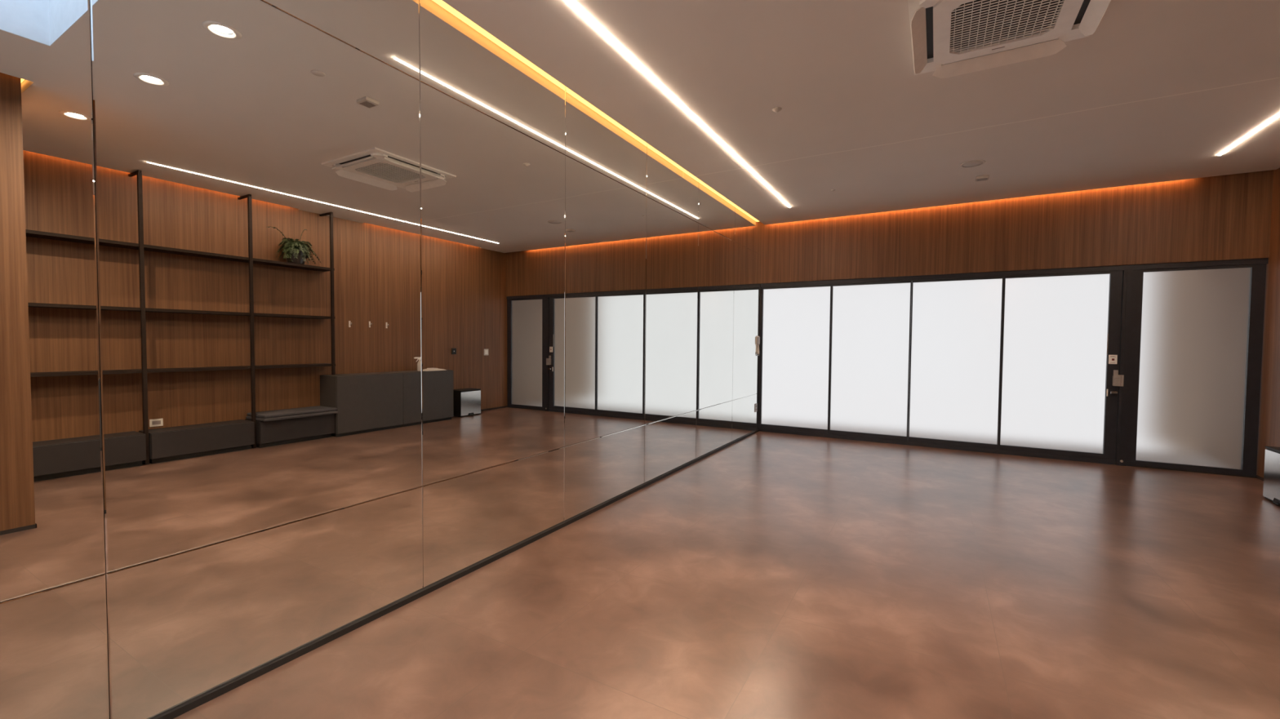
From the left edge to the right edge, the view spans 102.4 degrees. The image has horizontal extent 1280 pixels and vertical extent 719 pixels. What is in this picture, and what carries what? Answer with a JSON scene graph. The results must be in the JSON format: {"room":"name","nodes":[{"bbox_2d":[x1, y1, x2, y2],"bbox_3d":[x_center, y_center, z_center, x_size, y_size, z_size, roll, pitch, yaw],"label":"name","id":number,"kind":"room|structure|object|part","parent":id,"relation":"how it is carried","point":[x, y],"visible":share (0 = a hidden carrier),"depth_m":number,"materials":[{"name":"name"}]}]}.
{"room":"dance studio","nodes":[
{"label":"dance studio","id":0,"kind":"room"},
{"bbox_2d":[10,0,760,700],"bbox_3d":[-0.510,-0.363,3.752,0.132,3.062,8.900,2,2,30],"label":"wall","id":1,"kind":"structure","parent":0,"point":[89,0],"depth_m":1.61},
{"bbox_2d":[0,0,105,602],"bbox_3d":[-1.961,-0.323,1.086,0.006,2.022,1.150,2,2,30],"label":"mirror panel","id":2,"kind":"object","parent":1,"relation":"attached to","point":[52,526],"visible":1,"depth_m":1.50,"materials":[{"name":"silver metal"}]},
{"bbox_2d":[0,573,109,718],"bbox_3d":[-1.971,0.954,1.130,0.006,0.530,1.150,2,2,30],"label":"mirror panel","id":3,"kind":"object","parent":1,"relation":"attached to","point":[54,643],"visible":1,"depth_m":1.53,"materials":[{"name":"silver metal"}]},
{"bbox_2d":[89,0,422,573],"bbox_3d":[-1.387,-0.353,2.084,0.006,2.022,1.150,2,2,30],"label":"mirror panel","id":4,"kind":"object","parent":1,"relation":"attached to","point":[257,171],"visible":1,"depth_m":1.93,"materials":[{"name":"silver metal"}]},
{"bbox_2d":[105,486,422,718],"bbox_3d":[-1.397,0.924,2.128,0.006,0.530,1.150,2,2,30],"label":"mirror panel","id":5,"kind":"object","parent":1,"relation":"attached to","point":[181,627],"visible":1,"depth_m":1.96,"materials":[{"name":"silver metal"}]},
{"bbox_2d":[261,0,419,80],"bbox_3d":[-1.377,-1.603,2.042,0.006,0.475,1.150,2,2,30],"label":"mirror panel","id":6,"kind":"object","parent":1,"relation":"attached to","point":[387,31],"visible":1,"depth_m":2.33,"materials":[{"name":"silver metal"}]},
{"bbox_2d":[151,429,759,718],"bbox_3d":[-0.456,1.156,3.760,0.022,0.026,8.790,2,2,30],"label":"baseboard","id":7,"kind":"structure","parent":1,"relation":"attached to","point":[172,713],"depth_m":2.39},
{"bbox_2d":[419,81,564,485],"bbox_3d":[-0.812,-0.382,3.083,0.006,2.022,1.151,2,2,30],"label":"mirror panel","id":8,"kind":"object","parent":1,"relation":"attached to","point":[492,194],"visible":1,"depth_m":2.96,"materials":[{"name":"silver metal"}]},
{"bbox_2d":[418,0,565,155],"bbox_3d":[-0.802,-1.632,3.041,0.006,0.475,1.151,2,2,30],"label":"mirror panel","id":9,"kind":"object","parent":1,"relation":"attached to","point":[460,60],"visible":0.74,"depth_m":2.92,"materials":[{"name":"silver metal"}]},
{"bbox_2d":[422,447,564,588],"bbox_3d":[-0.822,0.895,3.126,0.006,0.530,1.151,2,2,30],"label":"mirror panel","id":10,"kind":"object","parent":1,"relation":"attached to","point":[468,519],"visible":1,"depth_m":3.01,"materials":[{"name":"silver metal"}]},
{"bbox_2d":[564,425,644,521],"bbox_3d":[-0.248,0.866,4.123,0.006,0.530,1.146,2,2,30],"label":"mirror panel","id":11,"kind":"object","parent":1,"relation":"attached to","point":[597,471],"visible":1,"depth_m":4.02,"materials":[{"name":"silver metal"}]},
{"bbox_2d":[564,155,646,446],"bbox_3d":[-0.238,-0.412,4.080,0.006,2.022,1.146,2,2,30],"label":"mirror panel","id":12,"kind":"object","parent":1,"relation":"attached to","point":[606,219],"visible":1,"depth_m":3.99,"materials":[{"name":"silver metal"}]},
{"bbox_2d":[564,86,646,196],"bbox_3d":[-0.229,-1.661,4.037,0.006,0.475,1.146,2,2,30],"label":"mirror panel","id":13,"kind":"object","parent":1,"relation":"attached to","point":[594,140],"visible":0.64,"depth_m":3.94,"materials":[{"name":"silver metal"}]},
{"bbox_2d":[644,410,696,483],"bbox_3d":[0.323,0.836,5.116,0.006,0.530,1.141,2,2,30],"label":"mirror panel","id":14,"kind":"object","parent":1,"relation":"attached to","point":[669,444],"visible":1,"depth_m":5.04,"materials":[{"name":"silver metal"}]},
{"bbox_2d":[644,196,697,424],"bbox_3d":[0.333,-0.441,5.072,0.006,2.022,1.141,2,2,30],"label":"mirror panel","id":15,"kind":"object","parent":1,"relation":"attached to","point":[672,237],"visible":1,"depth_m":5.00,"materials":[{"name":"silver metal"}]},
{"bbox_2d":[646,142,698,222],"bbox_3d":[0.343,-1.691,5.030,0.006,0.475,1.141,2,2,30],"label":"mirror panel","id":16,"kind":"object","parent":1,"relation":"attached to","point":[669,184],"visible":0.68,"depth_m":4.95,"materials":[{"name":"silver metal"}]},
{"bbox_2d":[695,400,732,458],"bbox_3d":[0.894,0.807,6.107,0.006,0.530,1.144,2,2,30],"label":"mirror panel","id":17,"kind":"object","parent":1,"relation":"attached to","point":[714,423],"visible":1,"depth_m":6.04,"materials":[{"name":"silver metal"}]},
{"bbox_2d":[696,222,734,410],"bbox_3d":[0.904,-0.470,6.064,0.006,2.022,1.144,2,2,30],"label":"mirror panel","id":18,"kind":"object","parent":1,"relation":"attached to","point":[716,251],"visible":1,"depth_m":6.00,"materials":[{"name":"silver metal"}]},
{"bbox_2d":[697,179,734,241],"bbox_3d":[0.913,-1.720,6.021,0.006,0.475,1.144,2,2,30],"label":"mirror panel","id":19,"kind":"object","parent":1,"relation":"attached to","point":[716,211],"visible":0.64,"depth_m":5.96,"materials":[{"name":"silver metal"}]},
{"bbox_2d":[731,393,758,441],"bbox_3d":[1.459,0.778,7.089,0.006,0.530,1.119,2,2,30],"label":"mirror panel","id":20,"kind":"object","parent":1,"relation":"attached to","point":[744,417],"visible":1,"depth_m":7.03,"materials":[{"name":"silver metal"}]},
{"bbox_2d":[732,241,760,400],"bbox_3d":[1.469,-0.499,7.046,0.006,2.022,1.119,2,2,30],"label":"mirror panel","id":21,"kind":"object","parent":1,"relation":"attached to","point":[747,263],"visible":1,"depth_m":6.98,"materials":[{"name":"silver metal"}]},
{"bbox_2d":[755,336,759,355],"bbox_3d":[1.712,-0.196,7.452,0.027,0.288,0.130,2,2,30],"label":"door handle","id":22,"kind":"object","parent":21,"relation":"attached to","point":[757,338],"visible":1,"depth_m":7.44,"materials":[{"name":"silver metal"}]},
{"bbox_2d":[734,204,760,254],"bbox_3d":[1.479,-1.749,7.003,0.006,0.475,1.119,2,2,30],"label":"mirror panel","id":23,"kind":"object","parent":1,"relation":"attached to","point":[747,228],"visible":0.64,"depth_m":6.95,"materials":[{"name":"silver metal"}]},
{"bbox_2d":[758,287,761,427],"bbox_3d":[1.780,-0.025,7.585,0.018,2.062,0.090,2,2,30],"label":"trim","id":24,"kind":"structure","parent":1,"relation":"attached to","point":[760,287],"depth_m":7.55,"materials":[{"name":"black metal"}]},
{"bbox_2d":[758,427,1135,466],"bbox_3d":[3.558,1.079,6.604,4.130,0.050,0.095,2,2,30],"label":"trim","id":25,"kind":"structure","parent":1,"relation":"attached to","point":[762,429],"depth_m":6.35,"materials":[{"name":"black metal"}]},
{"bbox_2d":[173,431,1279,718],"bbox_3d":[1.677,1.291,2.438,5.630,0.120,9.320,2,2,30],"label":"floor","id":26,"kind":"structure","parent":0,"point":[769,575],"depth_m":2.52,"materials":[{"name":"concrete"}]},
{"bbox_2d":[1262,446,1279,505],"bbox_3d":[5.351,0.972,4.149,0.300,0.446,0.443,2,2,30],"label":"waste bin","id":27,"kind":"object","parent":26,"relation":"on","point":[1271,491],"visible":1,"depth_m":4.30,"materials":[{"name":"metal"}]},
{"bbox_3d":[5.358,0.757,4.138,0.288,0.016,0.443,2,2,30],"label":"lid","id":28,"kind":"part","parent":27,"relation":"part of","materials":[{"name":"silver metal"}]},
{"bbox_2d":[442,0,1279,224],"bbox_3d":[1.750,-1.799,2.354,4.965,0.062,8.805,2,2,30],"label":"ceiling","id":29,"kind":"structure","parent":0,"point":[1160,89],"depth_m":3.53,"materials":[{"name":"paint"}]},
{"bbox_2d":[566,0,791,207],"bbox_3d":[0.735,-1.844,4.455,0.021,0.006,4.571,2,2,30],"label":"recessed light","id":30,"kind":"object","parent":29,"relation":"in","point":[572,3],"visible":1,"depth_m":3.36,"materials":[{"name":"white plastic"}]},
{"bbox_2d":[772,106,782,112],"bbox_3d":[0.995,-1.810,3.740,0.068,0.020,0.068,2,2,30],"label":"smoke detector","id":31,"kind":"object","parent":29,"relation":"attached to","point":[776,109],"visible":1,"depth_m":3.73,"materials":[{"name":"white plastic"}]},
{"bbox_2d":[960,160,985,167],"bbox_3d":[3.121,-1.838,4.832,0.204,0.006,0.204,2,2,30],"label":"ceiling speaker","id":32,"kind":"object","parent":29,"relation":"attached to","point":[971,163],"visible":1,"depth_m":4.83},
{"bbox_2d":[962,160,982,166],"bbox_3d":[3.121,-1.839,4.832,0.162,0.003,0.162,2,2,30],"label":"grille","id":33,"kind":"object","parent":32,"relation":"attached to","point":[969,163],"depth_m":4.83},
{"bbox_2d":[975,174,989,181],"bbox_3d":[3.471,-1.837,5.220,0.112,0.028,0.100,2,2,30],"label":"recessed light","id":34,"kind":"object","parent":29,"relation":"in","point":[982,177],"visible":1,"depth_m":5.19,"materials":[{"name":"white plastic"}]},
{"bbox_2d":[907,0,1111,78],"bbox_3d":[1.864,-1.737,2.636,0.845,0.078,0.885,2,2,30],"label":"air conditioner","id":35,"kind":"object","parent":29,"relation":"attached to","point":[949,37],"visible":1,"depth_m":2.73,"materials":[{"name":"white plastic"}]},
{"bbox_2d":[949,0,1063,53],"bbox_3d":[1.864,-1.749,2.635,0.470,0.011,0.510,2,2,30],"label":"grille","id":36,"kind":"object","parent":35,"relation":"attached to","point":[975,25],"depth_m":2.68,"materials":[{"name":"white plastic"}]},
{"bbox_3d":[1.865,-1.756,2.635,0.630,0.036,0.660,2,2,30],"label":"panel frame","id":37,"kind":"part","parent":35,"relation":"part of","materials":[{"name":"white plastic"}]},
{"bbox_2d":[1217,113,1279,155],"bbox_3d":[3.998,-1.755,2.579,0.021,0.006,4.603,2,2,30],"label":"recessed light","id":38,"kind":"object","parent":29,"relation":"in","point":[1277,115],"visible":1,"depth_m":4.11,"materials":[{"name":"white plastic"}]},
{"bbox_2d":[760,169,1273,284],"bbox_3d":[3.913,-1.501,6.337,5.170,0.895,0.150,2,2,30],"label":"wall","id":39,"kind":"structure","parent":0,"point":[1224,217],"depth_m":5.87,"materials":[{"name":"brown wood"}]},
{"bbox_2d":[760,284,831,434],"bbox_3d":[2.204,-0.013,7.334,0.966,2.062,0.044,2,2,30],"label":"window","id":40,"kind":"structure","parent":39,"relation":"in","point":[796,320],"depth_m":7.32,"materials":[{"name":"frosted glass"},{"name":"black metal"}]},
{"bbox_2d":[828,280,911,441],"bbox_3d":[3.044,0.010,6.851,0.970,2.062,0.044,2,2,30],"label":"window","id":41,"kind":"structure","parent":39,"relation":"in","point":[871,322],"depth_m":6.83,"materials":[{"name":"frosted glass"},{"name":"black metal"}]},
{"bbox_2d":[907,275,1004,449],"bbox_3d":[3.883,0.033,6.369,0.962,2.062,0.044,2,2,30],"label":"window","id":42,"kind":"structure","parent":39,"relation":"in","point":[956,334],"depth_m":6.35,"materials":[{"name":"frosted glass"},{"name":"black metal"}]},
{"bbox_2d":[760,257,1268,287],"bbox_3d":[3.964,-1.024,6.308,5.030,0.055,0.095,2,2,30],"label":"trim","id":43,"kind":"structure","parent":39,"relation":"attached to","point":[1260,260],"depth_m":5.90,"materials":[{"name":"black metal"}]},
{"bbox_2d":[998,270,1123,460],"bbox_3d":[4.745,0.057,5.845,1.050,2.062,0.094,2,2,30],"label":"door","id":44,"kind":"structure","parent":39,"relation":"in","point":[1058,395],"depth_m":5.85,"materials":[{"name":"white glass"}]},
{"bbox_3d":[5.158,0.364,5.615,0.055,0.060,0.008,2,2,30],"label":"lock plate","id":45,"kind":"part","parent":44,"relation":"part of","materials":[{"name":"silver metal"}]},
{"bbox_2d":[1108,355,1117,364],"bbox_3d":[5.149,-0.001,5.603,0.070,0.100,0.018,2,2,30],"label":"button","id":46,"kind":"object","parent":44,"relation":"attached to","point":[1113,359],"visible":1,"depth_m":5.60,"materials":[{"name":"white plastic"}]},
{"bbox_2d":[1112,369,1124,386],"bbox_3d":[5.179,0.202,5.574,0.081,0.173,0.049,2,2,30],"label":"lock","id":47,"kind":"object","parent":44,"relation":"attached to","point":[1117,380],"visible":1,"depth_m":5.56,"materials":[{"name":"grey metal"}]},
{"bbox_2d":[1115,269,1133,466],"bbox_3d":[5.249,0.095,5.585,0.080,2.112,0.103,2,2,30],"label":"trim","id":48,"kind":"structure","parent":39,"relation":"attached to","point":[1128,275],"depth_m":5.54,"materials":[{"name":"black metal"}]},
{"bbox_2d":[1120,263,1266,476],"bbox_3d":[5.670,0.101,5.320,1.022,2.100,0.083,2,2,30],"label":"door","id":49,"kind":"structure","parent":39,"relation":"in","point":[1196,347],"depth_m":5.30,"materials":[{"name":"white glass"}]},
{"bbox_2d":[1256,167,1279,477],"bbox_3d":[4.598,-0.272,2.257,0.140,3.062,6.600,2,2,30],"label":"wall","id":50,"kind":"structure","parent":0,"point":[1268,433],"depth_m":4.93,"materials":[{"name":"brown wood"}]},
{"bbox_2d":[1134,465,1256,478],"bbox_3d":[5.739,1.157,5.354,0.900,0.012,0.090,2,2,30],"label":"trim","id":51,"kind":"structure","parent":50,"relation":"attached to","point":[1135,465],"depth_m":5.31,"materials":[{"name":"black metal"}]},
{"bbox_2d":[1256,475,1263,480],"bbox_3d":[4.498,1.243,2.302,0.006,0.028,6.500,2,2,30],"label":"baseboard","id":52,"kind":"structure","parent":50,"relation":"attached to","point":[1257,477],"depth_m":5.04,"materials":[{"name":"brown wood"}]}
]}

